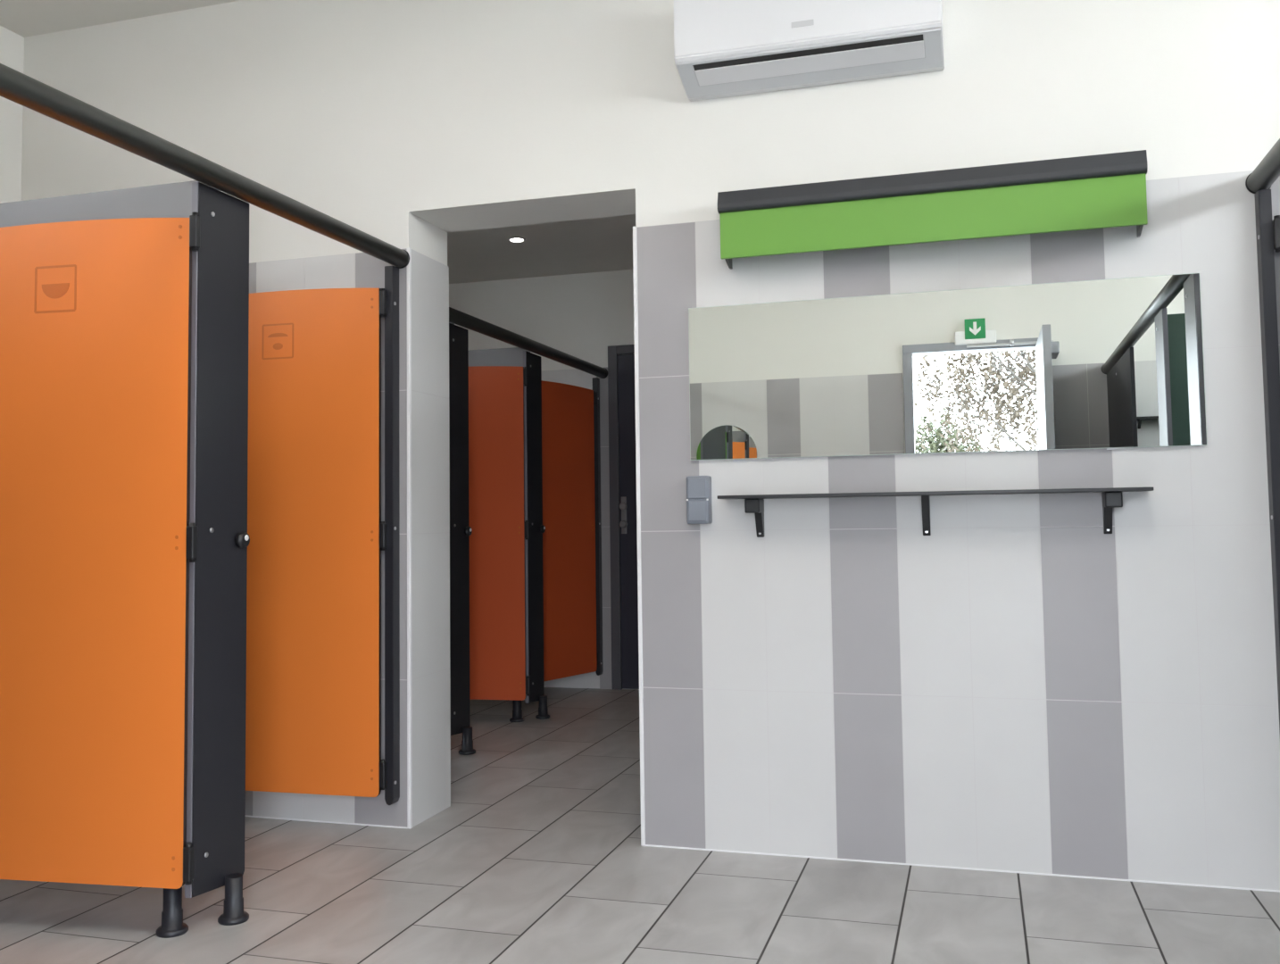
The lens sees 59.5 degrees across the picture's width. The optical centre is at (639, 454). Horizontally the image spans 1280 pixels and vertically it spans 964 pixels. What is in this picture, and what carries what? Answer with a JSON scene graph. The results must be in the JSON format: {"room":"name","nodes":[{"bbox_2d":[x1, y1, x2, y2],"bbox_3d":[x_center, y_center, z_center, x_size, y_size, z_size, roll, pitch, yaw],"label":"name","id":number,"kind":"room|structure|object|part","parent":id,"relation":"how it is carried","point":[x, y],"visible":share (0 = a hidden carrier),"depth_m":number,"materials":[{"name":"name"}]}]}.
{"room":"public restroom","nodes":[
{"label":"public restroom","id":0,"kind":"room"},
{"bbox_2d":[0,25,24,203],"bbox_3d":[-3.067,-0.276,2.518,0.127,3.000,3.950,-2,-4,17],"label":"wall","id":1,"kind":"structure","parent":0,"point":[12,45],"depth_m":4.40,"materials":[{"name":"white paint"}]},
{"bbox_2d":[0,180,217,227],"bbox_3d":[-1.921,0.212,3.214,1.640,1.876,0.020,-2,-4,17],"label":"divider panel","id":2,"kind":"object","parent":1,"relation":"attached to","point":[170,200],"visible":0.02,"depth_m":3.12,"materials":[{"name":"grey laminate"}]},
{"bbox_2d":[0,0,241,37],"bbox_3d":[-0.111,-1.911,1.815,6.250,0.100,4.130,-2,-4,17],"label":"ceiling","id":3,"kind":"structure","parent":0,"point":[24,18],"depth_m":4.26,"materials":[{"name":"paint"}]},
{"bbox_2d":[447,214,636,283],"bbox_3d":[-0.563,-1.283,5.742,3.500,0.100,2.950,-2,-4,17],"label":"ceiling","id":4,"kind":"structure","parent":0,"point":[596,245],"depth_m":6.49,"materials":[{"name":"paint"}]},
{"bbox_2d":[507,236,525,241],"bbox_3d":[-0.686,-1.198,6.230,0.100,0.006,0.100,-2,-4,17],"label":"recessed light","id":5,"kind":"object","parent":4,"relation":"in","point":[516,238],"visible":1,"depth_m":6.21,"materials":[{"name":"metal"}]},
{"bbox_2d":[448,269,639,689],"bbox_3d":[-0.137,0.094,7.025,3.500,2.710,0.107,-2,-4,17],"label":"wall","id":6,"kind":"structure","parent":0,"point":[581,315],"depth_m":7.10,"materials":[{"name":"white paint"}]},
{"bbox_2d":[448,307,607,378],"bbox_3d":[-0.637,-0.587,5.673,0.067,0.067,2.832,-2,-4,17],"label":"rail","id":7,"kind":"object","parent":6,"relation":"attached to","point":[457,317],"visible":0.56,"depth_m":5.70,"materials":[{"name":"black metal"}]},
{"bbox_2d":[592,377,603,675],"bbox_3d":[-0.262,0.440,6.961,0.034,1.845,0.050,-2,-4,17],"label":"wall post","id":8,"kind":"object","parent":6,"relation":"attached to","point":[595,380],"visible":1,"depth_m":6.94,"materials":[{"name":"metal"}]},
{"bbox_2d":[541,380,598,681],"bbox_3d":[-0.493,0.441,6.631,0.022,1.751,0.782,-3,-4,35],"label":"door","id":9,"kind":"structure","parent":8,"relation":"attached to","point":[568,436],"depth_m":6.71,"materials":[{"name":"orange laminate"}]},
{"bbox_2d":[607,344,634,689],"bbox_3d":[0.283,0.367,6.820,0.975,2.130,0.030,-2,-4,17],"label":"door frame","id":10,"kind":"structure","parent":6,"relation":"attached to","point":[613,351],"depth_m":6.94,"materials":[{"name":"black metal"}]},
{"bbox_2d":[617,354,639,689],"bbox_3d":[0.280,0.393,6.809,0.849,2.066,0.049,-2,-4,17],"label":"door","id":11,"kind":"structure","parent":6,"relation":"in","point":[626,362],"depth_m":6.92,"materials":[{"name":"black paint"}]},
{"bbox_3d":[-0.103,0.373,6.915,0.048,0.230,0.030,-2,-4,17],"label":"handle","id":12,"kind":"part","parent":11,"relation":"part of","materials":[{"name":"metal"}]},
{"bbox_2d":[0,687,1279,963],"bbox_3d":[0.276,1.267,3.129,6.650,0.100,7.400,-2,-4,17],"label":"floor","id":13,"kind":"structure","parent":0,"point":[536,855],"depth_m":3.05,"materials":[{"name":"tile"}]},
{"bbox_2d":[155,182,249,938],"bbox_3d":[-1.137,0.256,2.962,0.116,1.937,0.244,-4,-5,44],"label":"panel","id":14,"kind":"object","parent":13,"relation":"on","point":[219,414],"visible":0.96,"depth_m":2.96,"materials":[{"name":"laminate"}]},
{"bbox_2d":[0,211,200,889],"bbox_3d":[-1.519,0.239,2.932,0.782,1.722,0.022,-1,-3,11],"label":"door","id":15,"kind":"structure","parent":14,"relation":"attached to","point":[98,541],"depth_m":2.90,"materials":[{"name":"orange laminate"}]},
{"bbox_3d":[-1.197,1.121,2.864,0.077,0.200,0.077,-2,-4,17],"label":"leg","id":16,"kind":"part","parent":14,"relation":"part of","materials":[{"name":"plastic"}]},
{"bbox_3d":[-1.121,0.214,2.981,0.020,1.852,0.214,-2,-4,17],"label":"panel","id":17,"kind":"part","parent":14,"relation":"part of","materials":[{"name":"laminate"}]},
{"bbox_3d":[-1.069,1.167,2.944,0.077,0.115,0.077,-2,-4,17],"label":"leg","id":18,"kind":"part","parent":14,"relation":"part of","materials":[{"name":"plastic"}]},
{"bbox_3d":[-1.081,0.232,3.042,0.022,0.042,0.042,-2,-4,17],"label":"lock knob","id":19,"kind":"part","parent":14,"relation":"part of","materials":[{"name":"black plastic"}]},
{"bbox_2d":[448,323,475,755],"bbox_3d":[-0.846,0.376,5.059,0.116,1.937,0.244,-4,-5,44],"label":"panel","id":20,"kind":"object","parent":13,"relation":"on","point":[461,530],"visible":0.67,"depth_m":5.08,"materials":[{"name":"laminate"}]},
{"bbox_3d":[-0.778,1.286,5.041,0.077,0.115,0.077,-2,-4,17],"label":"leg","id":21,"kind":"part","parent":20,"relation":"part of","materials":[{"name":"plastic"}]},
{"bbox_3d":[-0.790,0.351,5.140,0.022,0.042,0.042,-2,-4,17],"label":"lock knob","id":22,"kind":"part","parent":20,"relation":"part of","materials":[{"name":"black plastic"}]},
{"bbox_2d":[509,350,549,722],"bbox_3d":[-0.582,0.424,5.939,0.116,1.937,0.244,-4,-5,44],"label":"panel","id":23,"kind":"object","parent":13,"relation":"on","point":[533,392],"visible":1,"depth_m":5.93,"materials":[{"name":"laminate"}]},
{"bbox_2d":[468,365,530,700],"bbox_3d":[-0.963,0.406,5.917,0.782,1.751,0.022,-2,-3,12],"label":"door","id":24,"kind":"structure","parent":23,"relation":"attached to","point":[499,527],"depth_m":5.86,"materials":[{"name":"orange laminate"}]},
{"bbox_3d":[-0.642,1.289,5.842,0.077,0.200,0.077,-2,-4,17],"label":"leg","id":25,"kind":"part","parent":23,"relation":"part of","materials":[{"name":"plastic"}]},
{"bbox_3d":[-0.567,0.382,5.959,0.020,1.852,0.214,-2,-4,17],"label":"panel","id":26,"kind":"part","parent":23,"relation":"part of","materials":[{"name":"laminate"}]},
{"bbox_3d":[-0.526,0.399,6.020,0.022,0.042,0.042,-2,-4,17],"label":"lock knob","id":27,"kind":"part","parent":23,"relation":"part of","materials":[{"name":"black plastic"}]},
{"bbox_3d":[-0.514,1.334,5.921,0.077,0.115,0.077,-2,-4,17],"label":"leg","id":28,"kind":"part","parent":23,"relation":"part of","materials":[{"name":"plastic"}]},
{"bbox_2d":[20,0,1279,889],"bbox_3d":[0.494,-0.257,3.666,6.250,3.000,0.307,-2,-4,17],"label":"wall","id":29,"kind":"structure","parent":0,"point":[1018,684],"depth_m":3.44,"materials":[{"name":"white paint"}]},
{"bbox_2d":[0,63,409,268],"bbox_3d":[-1.386,-0.787,2.094,0.067,0.067,3.834,-2,-4,17],"label":"rail","id":30,"kind":"object","parent":29,"relation":"attached to","point":[16,87],"visible":1,"depth_m":2.79,"materials":[{"name":"black metal"}]},
{"bbox_2d":[245,814,407,828],"bbox_3d":[-1.610,1.295,4.051,1.708,0.004,0.002,-2,-4,17],"label":"trim","id":31,"kind":"structure","parent":29,"relation":"attached to","point":[245,815],"depth_m":3.89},
{"bbox_2d":[384,265,399,805],"bbox_3d":[-0.853,0.265,3.856,0.034,1.845,0.047,-2,-4,17],"label":"wall post","id":32,"kind":"object","parent":29,"relation":"attached to","point":[392,498],"visible":1,"depth_m":3.84,"materials":[{"name":"metal"}]},
{"bbox_2d":[245,287,386,797],"bbox_3d":[-1.249,0.292,3.920,0.782,1.751,0.022,-2,-3,14],"label":"door","id":33,"kind":"structure","parent":32,"relation":"attached to","point":[317,533],"depth_m":3.88,"materials":[{"name":"orange laminate"}]},
{"bbox_2d":[406,247,412,828],"bbox_3d":[-0.798,0.272,3.869,0.013,2.003,0.014,-2,-4,17],"label":"trim","id":34,"kind":"structure","parent":29,"relation":"attached to","point":[408,249],"depth_m":3.86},
{"bbox_2d":[632,226,645,845],"bbox_3d":[-0.003,0.247,3.632,0.013,2.003,0.014,-2,-4,17],"label":"trim","id":35,"kind":"structure","parent":29,"relation":"attached to","point":[635,245],"depth_m":3.62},
{"bbox_2d":[686,475,712,523],"bbox_3d":[0.187,0.143,3.548,0.074,0.152,0.053,-2,-4,17],"label":"light switch","id":36,"kind":"object","parent":29,"relation":"attached to","point":[699,511],"visible":1,"depth_m":3.52,"materials":[{"name":"grey plastic"}]},
{"bbox_2d":[673,0,944,101],"bbox_3d":[0.518,-1.320,3.460,0.804,0.299,0.196,-2,-4,17],"label":"air conditioner","id":37,"kind":"object","parent":29,"relation":"attached to","point":[723,48],"visible":1,"depth_m":3.41,"materials":[{"name":"white plastic"}]},
{"bbox_3d":[0.517,-1.200,3.445,0.796,0.057,0.146,-2,-4,17],"label":"underside panel","id":38,"kind":"part","parent":37,"relation":"part of","materials":[{"name":"grey plastic"}]},
{"bbox_2d":[717,149,1147,269],"bbox_3d":[0.849,-0.729,3.360,1.228,0.225,0.136,-2,-4,17],"label":"wall light","id":39,"kind":"object","parent":29,"relation":"attached to","point":[1107,190],"visible":1,"depth_m":3.29,"materials":[{"name":"green metal"}]},
{"bbox_2d":[717,486,1153,537],"bbox_3d":[0.843,0.174,3.304,1.224,0.130,0.140,-2,-4,17],"label":"wall shelf","id":40,"kind":"object","parent":29,"relation":"attached to","point":[1112,497],"visible":1,"depth_m":3.27,"materials":[{"name":"black plastic"}]},
{"bbox_2d":[688,272,1207,460],"bbox_3d":[0.877,-0.248,3.383,1.501,0.497,0.010,-2,-4,17],"label":"wall mirror","id":41,"kind":"object","parent":29,"relation":"attached to","point":[1110,363],"visible":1,"depth_m":3.36,"materials":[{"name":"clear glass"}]},
{"bbox_2d":[644,844,1279,892],"bbox_3d":[1.691,1.192,3.066,3.499,0.004,0.002,-2,-4,17],"label":"trim","id":42,"kind":"structure","parent":29,"relation":"attached to","point":[960,868],"depth_m":3.28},
{"bbox_2d":[1245,138,1279,193],"bbox_3d":[1.194,-0.868,1.324,0.067,0.067,3.834,-2,-4,17],"label":"rail","id":43,"kind":"object","parent":29,"relation":"attached to","point":[1267,171],"visible":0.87,"depth_m":3.00,"materials":[{"name":"black metal"}]},
{"bbox_2d":[1254,188,1279,732],"bbox_3d":[1.754,0.183,3.078,0.034,1.845,0.047,-2,-4,17],"label":"wall post","id":44,"kind":"object","parent":29,"relation":"attached to","point":[1263,201],"visible":1,"depth_m":3.08,"materials":[{"name":"metal"}]},
{"bbox_2d":[1272,215,1279,252],"bbox_3d":[2.131,0.186,2.915,0.782,1.751,0.022,-2,-4,19],"label":"hinge","id":45,"kind":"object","parent":44,"relation":"attached to","point":[1276,219],"depth_m":3.08,"materials":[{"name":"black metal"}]}
]}

